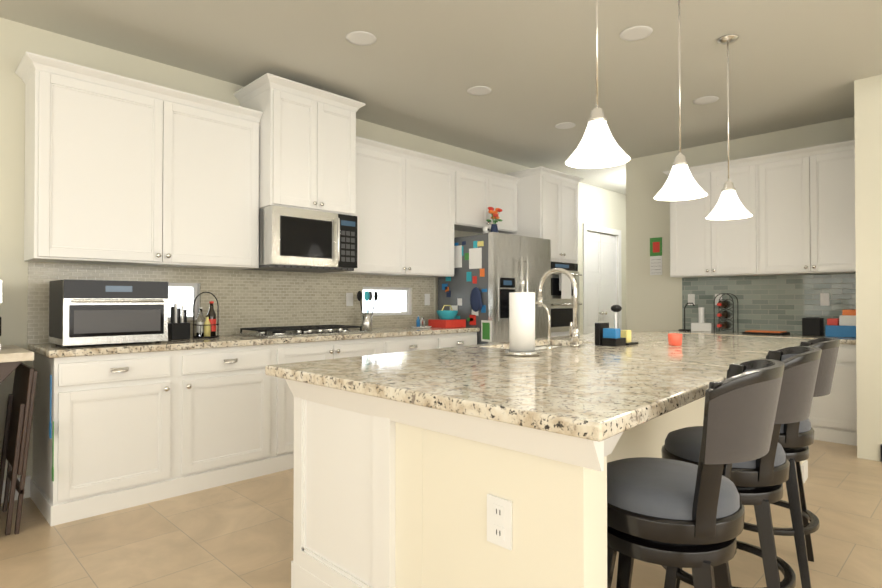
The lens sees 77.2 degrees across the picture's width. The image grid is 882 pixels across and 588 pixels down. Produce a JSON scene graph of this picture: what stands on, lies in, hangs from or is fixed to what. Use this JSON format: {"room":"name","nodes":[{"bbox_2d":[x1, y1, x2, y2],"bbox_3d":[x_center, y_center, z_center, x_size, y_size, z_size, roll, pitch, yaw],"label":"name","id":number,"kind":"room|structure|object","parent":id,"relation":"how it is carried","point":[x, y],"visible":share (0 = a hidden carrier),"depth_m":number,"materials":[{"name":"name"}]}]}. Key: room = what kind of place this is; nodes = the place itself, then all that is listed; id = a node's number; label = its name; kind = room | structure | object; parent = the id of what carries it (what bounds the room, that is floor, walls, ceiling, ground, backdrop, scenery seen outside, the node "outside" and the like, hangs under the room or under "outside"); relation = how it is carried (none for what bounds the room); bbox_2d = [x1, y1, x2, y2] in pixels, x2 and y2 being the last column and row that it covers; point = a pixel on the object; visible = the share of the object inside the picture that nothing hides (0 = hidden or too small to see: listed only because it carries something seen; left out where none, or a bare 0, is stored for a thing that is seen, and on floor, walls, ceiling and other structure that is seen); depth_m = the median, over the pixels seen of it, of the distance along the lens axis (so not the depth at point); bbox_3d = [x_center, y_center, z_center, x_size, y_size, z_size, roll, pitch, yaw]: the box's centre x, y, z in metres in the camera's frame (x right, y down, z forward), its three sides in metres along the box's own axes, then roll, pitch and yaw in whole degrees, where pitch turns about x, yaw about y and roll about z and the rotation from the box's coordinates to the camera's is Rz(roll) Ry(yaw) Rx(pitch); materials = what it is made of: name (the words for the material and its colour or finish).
{"room":"kitchen","nodes":[
{"label":"kitchen","id":0,"kind":"room"},
{"bbox_2d":[0,17,625,479],"bbox_3d":[-0.916,-0.185,5.057,11.800,2.870,0.160,1,-1,-45],"label":"wall","id":1,"kind":"structure","parent":0,"point":[600,207],"depth_m":3.47,"materials":[{"name":"beige paint"}]},
{"bbox_2d":[1,476,30,502],"bbox_3d":[-3.762,1.153,2.082,3.590,0.130,0.014,1,-1,-45],"label":"baseboard","id":2,"kind":"structure","parent":1,"relation":"attached to","point":[27,487],"depth_m":3.32,"materials":[{"name":"white"}]},
{"bbox_2d":[23,59,174,266],"bbox_3d":[-2.143,-0.747,3.480,0.728,1.101,0.348,1,-1,-45],"label":"upper cabinet","id":3,"kind":"object","parent":1,"relation":"attached to","point":[121,170],"depth_m":3.33,"materials":[{"name":"white wood"}]},
{"bbox_2d":[168,283,199,320],"bbox_3d":[-1.938,0.056,3.975,0.366,0.271,0.068,1,-1,-45],"label":"window","id":4,"kind":"structure","parent":1,"relation":"in","point":[185,294],"depth_m":4.05,"materials":[{"name":"white glass"}]},
{"bbox_2d":[175,95,261,269],"bbox_3d":[-1.704,-0.743,3.917,0.728,1.101,0.348,1,-1,-45],"label":"upper cabinet","id":5,"kind":"object","parent":1,"relation":"attached to","point":[217,148],"depth_m":3.83,"materials":[{"name":"white wood"}]},
{"bbox_2d":[27,261,433,343],"bbox_3d":[-1.292,0.065,4.560,3.430,0.500,0.007,1,-1,-45],"label":"backsplash","id":6,"kind":"structure","parent":1,"relation":"attached to","point":[250,298],"depth_m":4.39,"materials":[{"name":"beige tile"}]},
{"bbox_2d":[346,293,352,305],"bbox_3d":[-0.829,0.050,5.009,0.072,0.120,0.008,1,-1,-45],"label":"electrical outlet plate","id":7,"kind":"object","parent":6,"relation":"attached to","point":[349,299],"depth_m":5.00,"materials":[{"name":"white plastic"}]},
{"bbox_2d":[424,294,429,304],"bbox_3d":[-0.142,0.057,5.693,0.072,0.120,0.008,1,-1,-45],"label":"electrical outlet plate","id":8,"kind":"object","parent":6,"relation":"attached to","point":[426,296],"depth_m":5.69,"materials":[{"name":"white plastic"}]},
{"bbox_2d":[233,73,364,215],"bbox_3d":[-1.110,-1.092,4.375,0.860,0.920,0.543,1,-1,-45],"label":"upper cabinet","id":9,"kind":"object","parent":1,"relation":"attached to","point":[307,147],"visible":0.96,"depth_m":4.15,"materials":[{"name":"white wood"}]},
{"bbox_2d":[242,205,356,272],"bbox_3d":[-1.102,-0.409,4.359,0.746,0.440,0.562,1,-1,-45],"label":"over-the-range microwave","id":10,"kind":"object","parent":9,"relation":"attached to","point":[296,240],"visible":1,"depth_m":4.14,"materials":[{"name":"silver metal"}]},
{"bbox_2d":[328,140,411,275],"bbox_3d":[-0.659,-0.731,4.958,0.713,1.101,0.348,1,-1,-45],"label":"upper cabinet","id":11,"kind":"object","parent":1,"relation":"attached to","point":[383,175],"depth_m":4.88,"materials":[{"name":"white wood"}]},
{"bbox_2d":[363,287,411,315],"bbox_3d":[-0.538,0.071,5.369,0.616,0.271,0.068,1,-1,-45],"label":"window","id":12,"kind":"structure","parent":1,"relation":"in","point":[393,301],"depth_m":5.41,"materials":[{"name":"white glass"}]},
{"bbox_2d":[408,152,455,276],"bbox_3d":[-0.230,-0.727,5.385,0.713,1.101,0.348,1,-1,-45],"label":"upper cabinet","id":13,"kind":"object","parent":1,"relation":"attached to","point":[415,210],"depth_m":5.31,"materials":[{"name":"white wood"}]},
{"bbox_2d":[456,164,518,233],"bbox_3d":[0.387,-0.983,6.002,1.028,0.576,0.348,1,-1,-45],"label":"upper cabinet","id":14,"kind":"object","parent":1,"relation":"attached to","point":[476,191],"depth_m":5.84,"materials":[{"name":"white wood"}]},
{"bbox_2d":[583,224,621,333],"bbox_3d":[2.385,0.142,8.292,1.120,2.285,0.191,1,-1,-45],"label":"door","id":15,"kind":"structure","parent":1,"relation":"attached to","point":[601,274],"depth_m":8.29,"materials":[{"name":"white wood"}]},
{"bbox_2d":[0,440,881,587],"bbox_3d":[2.175,1.247,1.938,12.200,0.060,9.000,1,-1,-45],"label":"floor","id":16,"kind":"structure","parent":0,"point":[238,534],"depth_m":2.73,"materials":[{"name":"tile"}]},
{"bbox_2d":[0,345,33,382],"bbox_3d":[-2.590,0.762,2.776,0.785,0.928,0.635,1,-1,-45],"label":"table","id":17,"kind":"object","parent":16,"relation":"on","point":[13,358],"visible":1,"depth_m":2.79,"materials":[{"name":"brown wood"}]},
{"bbox_2d":[0,280,1,349],"bbox_3d":[-2.523,0.111,2.961,0.236,0.375,0.278,1,-1,-45],"label":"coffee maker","id":18,"kind":"object","parent":17,"relation":"on","point":[0,302],"visible":1,"depth_m":2.95,"materials":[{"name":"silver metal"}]},
{"bbox_2d":[0,363,37,534],"bbox_3d":[-2.310,0.809,2.995,0.126,0.844,0.460,1,-1,-45],"label":"tray table","id":19,"kind":"object","parent":16,"relation":"on","point":[18,424],"visible":0.92,"depth_m":2.87,"materials":[{"name":"brown wood"}]},
{"bbox_2d":[30,350,181,525],"bbox_3d":[-2.047,0.788,3.359,0.618,0.888,0.631,1,-1,-45],"label":"base cabinet","id":20,"kind":"object","parent":16,"relation":"on","point":[134,429],"depth_m":3.13,"materials":[{"name":"white wood"}]},
{"bbox_2d":[49,375,53,480],"bbox_3d":[-2.044,0.702,2.898,0.012,0.550,0.058,1,-1,-45],"label":"hanging swatter","id":21,"kind":"object","parent":20,"relation":"hanging from","point":[50,431],"visible":1,"depth_m":2.89,"materials":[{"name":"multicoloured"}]},
{"bbox_2d":[178,344,277,495],"bbox_3d":[-1.601,0.793,3.804,0.642,0.888,0.631,1,-1,-45],"label":"base cabinet","id":22,"kind":"object","parent":16,"relation":"on","point":[230,403],"depth_m":3.59,"materials":[{"name":"white wood"}]},
{"bbox_2d":[278,337,385,471],"bbox_3d":[-1.030,0.799,4.372,0.968,0.888,0.631,1,-1,-45],"label":"base cabinet","id":23,"kind":"object","parent":16,"relation":"on","point":[322,350],"depth_m":3.93,"materials":[{"name":"white wood"}]},
{"bbox_2d":[386,334,437,353],"bbox_3d":[-0.472,0.805,4.928,0.608,0.888,0.631,1,-1,-45],"label":"drawer","id":24,"kind":"object","parent":16,"relation":"on","point":[419,342],"depth_m":4.70,"materials":[{"name":"white wood"}]},
{"bbox_2d":[438,332,476,347],"bbox_3d":[-0.058,0.809,5.340,0.560,0.888,0.631,1,-1,-45],"label":"drawer","id":25,"kind":"object","parent":16,"relation":"on","point":[468,338],"depth_m":5.10,"materials":[{"name":"white wood"}]},
{"bbox_2d":[28,327,479,357],"bbox_3d":[-1.064,0.332,4.328,3.430,0.040,0.633,1,-1,-45],"label":"countertop","id":26,"kind":"structure","parent":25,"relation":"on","point":[50,350],"depth_m":3.58,"materials":[{"name":"stone"}]},
{"bbox_2d":[48,280,167,346],"bbox_3d":[-2.002,0.112,3.345,0.546,0.377,0.449,1,-1,-45],"label":"toaster oven","id":27,"kind":"object","parent":26,"relation":"on","point":[86,312],"visible":1,"depth_m":3.19,"materials":[{"name":"silver metal"}]},
{"bbox_2d":[168,304,189,339],"bbox_3d":[-1.771,0.185,3.728,0.120,0.240,0.090,1,-1,-45],"label":"knife block","id":28,"kind":"object","parent":26,"relation":"on","point":[178,327],"visible":0.98,"depth_m":3.70,"materials":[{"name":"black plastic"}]},
{"bbox_2d":[192,292,218,337],"bbox_3d":[-1.665,0.145,3.913,0.178,0.324,0.177,1,-1,-45],"label":"caddy","id":29,"kind":"object","parent":26,"relation":"on","point":[206,328],"visible":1,"depth_m":3.88,"materials":[{"name":"black metal"}]},
{"bbox_2d":[235,325,370,337],"bbox_3d":[-1.063,0.285,4.320,0.900,0.052,0.520,1,-1,-45],"label":"gas cooktop","id":30,"kind":"object","parent":26,"relation":"in","point":[287,331],"visible":1,"depth_m":4.16,"materials":[{"name":"silver metal"}]},
{"bbox_2d":[357,291,377,329],"bbox_3d":[-0.656,0.145,4.903,0.226,0.345,0.104,1,-1,-45],"label":"utensil crock","id":31,"kind":"object","parent":26,"relation":"on","point":[365,321],"visible":0.98,"depth_m":4.86,"materials":[{"name":"silver metal"}]},
{"bbox_2d":[411,316,431,327],"bbox_3d":[-0.188,0.264,5.241,0.200,0.115,0.200,1,-1,-45],"label":"tray","id":32,"kind":"object","parent":26,"relation":"on","point":[420,323],"visible":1,"depth_m":5.22,"materials":[{"name":"white plastic"}]},
{"bbox_2d":[428,305,465,327],"bbox_3d":[0.060,0.215,5.376,0.280,0.215,0.240,1,-1,-45],"label":"box","id":33,"kind":"object","parent":26,"relation":"on","point":[447,319],"visible":0.98,"depth_m":5.30,"materials":[{"name":"red"}]},
{"bbox_2d":[438,232,550,345],"bbox_3d":[0.581,0.338,5.775,1.000,1.840,0.807,1,-1,-45],"label":"refrigerator","id":34,"kind":"object","parent":16,"relation":"on","point":[492,270],"visible":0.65,"depth_m":5.42,"materials":[{"name":"grey metal"}]},
{"bbox_2d":[483,227,488,232],"bbox_3d":[0.442,-0.625,5.426,0.064,0.076,0.063,1,-1,-45],"label":"camera","id":35,"kind":"object","parent":34,"relation":"on","point":[485,229],"visible":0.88,"depth_m":5.40,"materials":[{"name":"white plastic"}]},
{"bbox_2d":[486,207,502,231],"bbox_3d":[0.560,-0.740,5.685,0.199,0.312,0.152,1,-1,-45],"label":"flower vase","id":36,"kind":"object","parent":34,"relation":"on","point":[496,217],"visible":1,"depth_m":5.65,"materials":[{"name":"blue"}]},
{"bbox_2d":[506,166,582,336],"bbox_3d":[1.148,-0.054,6.490,0.850,2.640,0.716,1,-1,-45],"label":"tall cabinet","id":37,"kind":"object","parent":16,"relation":"on","point":[547,203],"visible":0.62,"depth_m":6.21,"materials":[{"name":"white wood"}]},
{"bbox_2d":[551,261,581,332],"bbox_3d":[1.393,0.033,6.243,0.680,0.790,0.112,1,-1,-45],"label":"double wall oven","id":38,"kind":"object","parent":37,"relation":"in","point":[561,302],"visible":0.54,"depth_m":6.19,"materials":[{"name":"silver metal"}]},
{"bbox_2d":[286,344,807,587],"bbox_3d":[0.920,0.783,2.963,3.266,0.889,1.632,1,-1,-45],"label":"kitchen island","id":39,"kind":"object","parent":16,"relation":"on","point":[478,466],"depth_m":1.70,"materials":[{"name":"white wood"}]},
{"bbox_2d":[265,344,729,443],"bbox_3d":[0.243,0.309,2.201,1.300,0.040,1.584,1,-1,-45],"label":"island countertop","id":40,"kind":"structure","parent":39,"relation":"on","point":[595,399],"depth_m":1.78,"materials":[{"name":"beige stone"}]},
{"bbox_2d":[505,280,539,355],"bbox_3d":[0.394,0.113,2.675,0.170,0.361,0.170,1,-1,-45],"label":"paper towel holder","id":41,"kind":"object","parent":40,"relation":"on","point":[522,323],"visible":1,"depth_m":2.62,"materials":[{"name":"white paper"}]},
{"bbox_2d":[481,340,767,363],"bbox_3d":[0.925,0.318,2.975,0.760,0.040,1.548,1,-1,-45],"label":"island countertop","id":42,"kind":"structure","parent":39,"relation":"on","point":[638,351],"depth_m":2.79,"materials":[{"name":"beige stone"}]},
{"bbox_2d":[535,268,579,349],"bbox_3d":[0.592,0.072,3.129,0.336,0.454,0.300,1,-1,-45],"label":"faucet","id":43,"kind":"object","parent":42,"relation":"on","point":[574,332],"depth_m":3.14,"materials":[{"name":"silver metal"}]},
{"bbox_2d":[535,332,809,351],"bbox_3d":[1.611,0.326,3.753,1.310,0.040,1.584,1,-1,-45],"label":"island countertop","id":44,"kind":"structure","parent":39,"relation":"on","point":[738,343],"depth_m":3.53,"materials":[{"name":"beige stone"}]},
{"bbox_2d":[595,305,637,346],"bbox_3d":[1.042,0.181,3.271,0.260,0.237,0.145,1,-1,-45],"label":"sink caddy","id":45,"kind":"object","parent":44,"relation":"on","point":[605,335],"visible":1,"depth_m":3.21,"materials":[{"name":"black plastic"}]},
{"bbox_2d":[668,333,681,345],"bbox_3d":[1.364,0.265,3.216,0.080,0.068,0.080,1,-1,-45],"label":"candle jar","id":46,"kind":"object","parent":44,"relation":"on","point":[674,339],"visible":1,"depth_m":3.19,"materials":[{"name":"red"}]},
{"bbox_2d":[607,359,784,587],"bbox_3d":[0.670,0.698,1.567,0.525,1.030,0.496,0,-1,33],"label":"bar stool","id":47,"kind":"object","parent":16,"relation":"on","point":[671,513],"visible":0.92,"depth_m":1.41,"materials":[{"name":"black leather"}]},
{"bbox_2d":[661,346,821,587],"bbox_3d":[1.063,0.702,1.998,0.525,1.030,0.496,0,-1,29],"label":"bar stool","id":48,"kind":"object","parent":16,"relation":"on","point":[758,483],"visible":0.52,"depth_m":1.82,"materials":[{"name":"black wood"}]},
{"bbox_2d":[744,338,839,587],"bbox_3d":[1.471,0.708,2.475,0.525,1.030,0.496,0,-1,35],"label":"bar stool","id":49,"kind":"object","parent":16,"relation":"on","point":[795,440],"visible":0.33,"depth_m":2.29,"materials":[{"name":"black wood"}]},
{"bbox_2d":[809,344,856,445],"bbox_3d":[3.035,0.839,5.280,0.666,0.828,1.710,1,-1,-45],"label":"base cabinet","id":50,"kind":"object","parent":16,"relation":"on","point":[833,416],"visible":0.04,"depth_m":4.59,"materials":[{"name":"white wood"}]},
{"bbox_2d":[658,330,855,344],"bbox_3d":[3.041,0.403,5.295,0.623,0.040,1.718,1,-1,-45],"label":"countertop","id":51,"kind":"structure","parent":50,"relation":"on","point":[847,340],"depth_m":5.06,"materials":[{"name":"stone"}]},
{"bbox_2d":[679,303,694,330],"bbox_3d":[2.601,0.240,5.842,0.120,0.295,0.165,1,-1,-45],"label":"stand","id":52,"kind":"object","parent":51,"relation":"on","point":[684,329],"visible":1,"depth_m":5.84,"materials":[{"name":"black metal"}]},
{"bbox_2d":[691,307,715,331],"bbox_3d":[2.734,0.264,5.752,0.140,0.246,0.200,1,-1,-45],"label":"box","id":53,"kind":"object","parent":51,"relation":"on","point":[701,325],"visible":1,"depth_m":5.72,"materials":[{"name":"white plastic"}]},
{"bbox_2d":[714,293,737,332],"bbox_3d":[2.869,0.188,5.577,0.375,0.394,0.187,1,-1,-45],"label":"wine rack","id":54,"kind":"object","parent":51,"relation":"on","point":[724,315],"visible":1,"depth_m":5.52,"materials":[{"name":"black metal"}]},
{"bbox_2d":[742,330,789,334],"bbox_3d":[3.100,0.367,5.269,0.260,0.028,0.340,1,-1,-45],"label":"tray","id":55,"kind":"object","parent":51,"relation":"on","point":[762,332],"visible":1,"depth_m":5.19,"materials":[{"name":"black plastic"}]},
{"bbox_2d":[802,317,823,335],"bbox_3d":[3.397,0.296,5.043,0.140,0.166,0.140,1,-1,-45],"label":"speaker","id":56,"kind":"object","parent":51,"relation":"on","point":[812,326],"visible":1,"depth_m":5.00},
{"bbox_2d":[825,309,855,337],"bbox_3d":[3.588,0.257,4.894,0.240,0.240,0.260,1,-1,-45],"label":"storage boxes","id":57,"kind":"object","parent":51,"relation":"on","point":[843,324],"visible":0.67,"depth_m":4.82,"materials":[{"name":"blue"}]},
{"bbox_2d":[0,0,881,194],"bbox_3d":[2.175,-1.703,1.969,12.200,0.100,9.000,1,-1,-45],"label":"ceiling","id":58,"kind":"structure","parent":0,"point":[420,68],"depth_m":3.81,"materials":[{"name":"white paint"}]},
{"bbox_2d":[346,31,376,45],"bbox_3d":[-0.509,-1.632,3.530,0.196,0.004,0.196,1,-1,-45],"label":"recessed light","id":59,"kind":"object","parent":58,"relation":"in","point":[361,38],"visible":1,"depth_m":3.53,"materials":[{"name":"white plastic"}]},
{"bbox_2d":[467,86,490,95],"bbox_3d":[0.306,-1.623,4.412,0.196,0.004,0.196,1,-1,-45],"label":"recessed light","id":60,"kind":"object","parent":58,"relation":"in","point":[479,90],"visible":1,"depth_m":4.40,"materials":[{"name":"white plastic"}]},
{"bbox_2d":[555,122,575,128],"bbox_3d":[1.191,-1.613,5.294,0.196,0.004,0.196,1,-1,-45],"label":"recessed light","id":61,"kind":"object","parent":58,"relation":"in","point":[566,125],"visible":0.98,"depth_m":5.29,"materials":[{"name":"white plastic"}]},
{"bbox_2d":[565,0,629,168],"bbox_3d":[0.669,-1.108,2.369,0.268,1.078,0.268,1,-1,-45],"label":"pendant lamp","id":62,"kind":"object","parent":58,"relation":"hanging from","point":[598,147],"visible":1,"depth_m":2.34,"materials":[{"name":"white glass"}]},
{"bbox_2d":[620,26,652,40],"bbox_3d":[1.223,-1.633,3.463,0.196,0.004,0.196,1,-1,-45],"label":"recessed light","id":63,"kind":"object","parent":58,"relation":"in","point":[635,33],"visible":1,"depth_m":3.46,"materials":[{"name":"white plastic"}]},
{"bbox_2d":[654,0,707,200],"bbox_3d":[1.293,-1.084,2.990,0.268,1.113,0.268,1,-1,-45],"label":"pendant lamp","id":64,"kind":"object","parent":58,"relation":"hanging from","point":[680,184],"visible":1,"depth_m":2.96,"materials":[{"name":"white glass"}]},
{"bbox_2d":[693,96,718,104],"bbox_3d":[2.215,-1.621,4.620,0.196,0.004,0.196,1,-1,-45],"label":"recessed light","id":65,"kind":"object","parent":58,"relation":"in","point":[705,100],"visible":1,"depth_m":4.62,"materials":[{"name":"white plastic"}]},
{"bbox_2d":[706,34,752,219],"bbox_3d":[1.838,-1.063,3.533,0.268,1.143,0.268,1,-1,-45],"label":"pendant lamp","id":66,"kind":"object","parent":58,"relation":"hanging from","point":[729,206],"visible":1,"depth_m":3.51,"materials":[{"name":"white glass"}]},
{"bbox_2d":[626,117,849,333],"bbox_3d":[3.144,-0.177,5.756,0.140,2.870,2.500,1,-1,-45],"label":"wall","id":67,"kind":"structure","parent":0,"point":[653,303],"depth_m":6.30,"materials":[{"name":"beige paint"}]},
{"bbox_2d":[650,237,661,274],"bbox_3d":[2.466,-0.431,6.332,0.008,0.430,0.140,1,-1,-45],"label":"calendar","id":68,"kind":"object","parent":67,"relation":"attached to","point":[655,256],"visible":1,"depth_m":6.33,"materials":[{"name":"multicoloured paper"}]},
{"bbox_2d":[667,160,746,277],"bbox_3d":[2.877,-0.729,5.681,0.348,1.091,0.917,1,-1,-45],"label":"upper cabinet","id":69,"kind":"object","parent":67,"relation":"attached to","point":[700,246],"depth_m":5.60,"materials":[{"name":"white wood"}]},
{"bbox_2d":[682,273,855,334],"bbox_3d":[3.274,0.100,5.516,0.007,0.570,1.698,1,-1,-45],"label":"backsplash","id":70,"kind":"structure","parent":67,"relation":"attached to","point":[787,303],"depth_m":5.50,"materials":[{"name":"grey tile"}]},
{"bbox_2d":[688,294,694,304],"bbox_3d":[2.739,0.061,6.041,0.008,0.120,0.072,1,-1,-45],"label":"outlet","id":71,"kind":"object","parent":70,"relation":"attached to","point":[691,297],"depth_m":6.04,"materials":[{"name":"white plastic"}]},
{"bbox_2d":[715,294,721,304],"bbox_3d":[2.936,0.059,5.843,0.008,0.120,0.072,1,-1,-45],"label":"outlet","id":72,"kind":"object","parent":70,"relation":"attached to","point":[718,297],"depth_m":5.85,"materials":[{"name":"white plastic"}]},
{"bbox_2d":[820,293,829,305],"bbox_3d":[3.600,0.051,5.177,0.008,0.120,0.072,1,-1,-45],"label":"outlet","id":73,"kind":"object","parent":70,"relation":"attached to","point":[824,299],"depth_m":5.17,"materials":[{"name":"white plastic"}]},
{"bbox_2d":[747,144,855,275],"bbox_3d":[3.428,-0.735,5.128,0.348,1.091,0.917,1,-1,-45],"label":"upper cabinet","id":74,"kind":"object","parent":67,"relation":"attached to","point":[798,205],"depth_m":5.03,"materials":[{"name":"white wood"}]},
{"bbox_2d":[850,74,881,460],"bbox_3d":[5.039,-0.213,2.407,0.140,2.870,5.200,1,-1,-45],"label":"wall","id":75,"kind":"structure","parent":0,"point":[866,123],"depth_m":4.14,"materials":[{"name":"beige paint"}]},
{"bbox_2d":[880,444,881,461],"bbox_3d":[5.033,1.156,2.287,0.014,0.130,5.060,1,-1,-45],"label":"baseboard","id":76,"kind":"structure","parent":75,"relation":"attached to","point":[880,444],"depth_m":4.07,"materials":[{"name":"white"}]}
]}

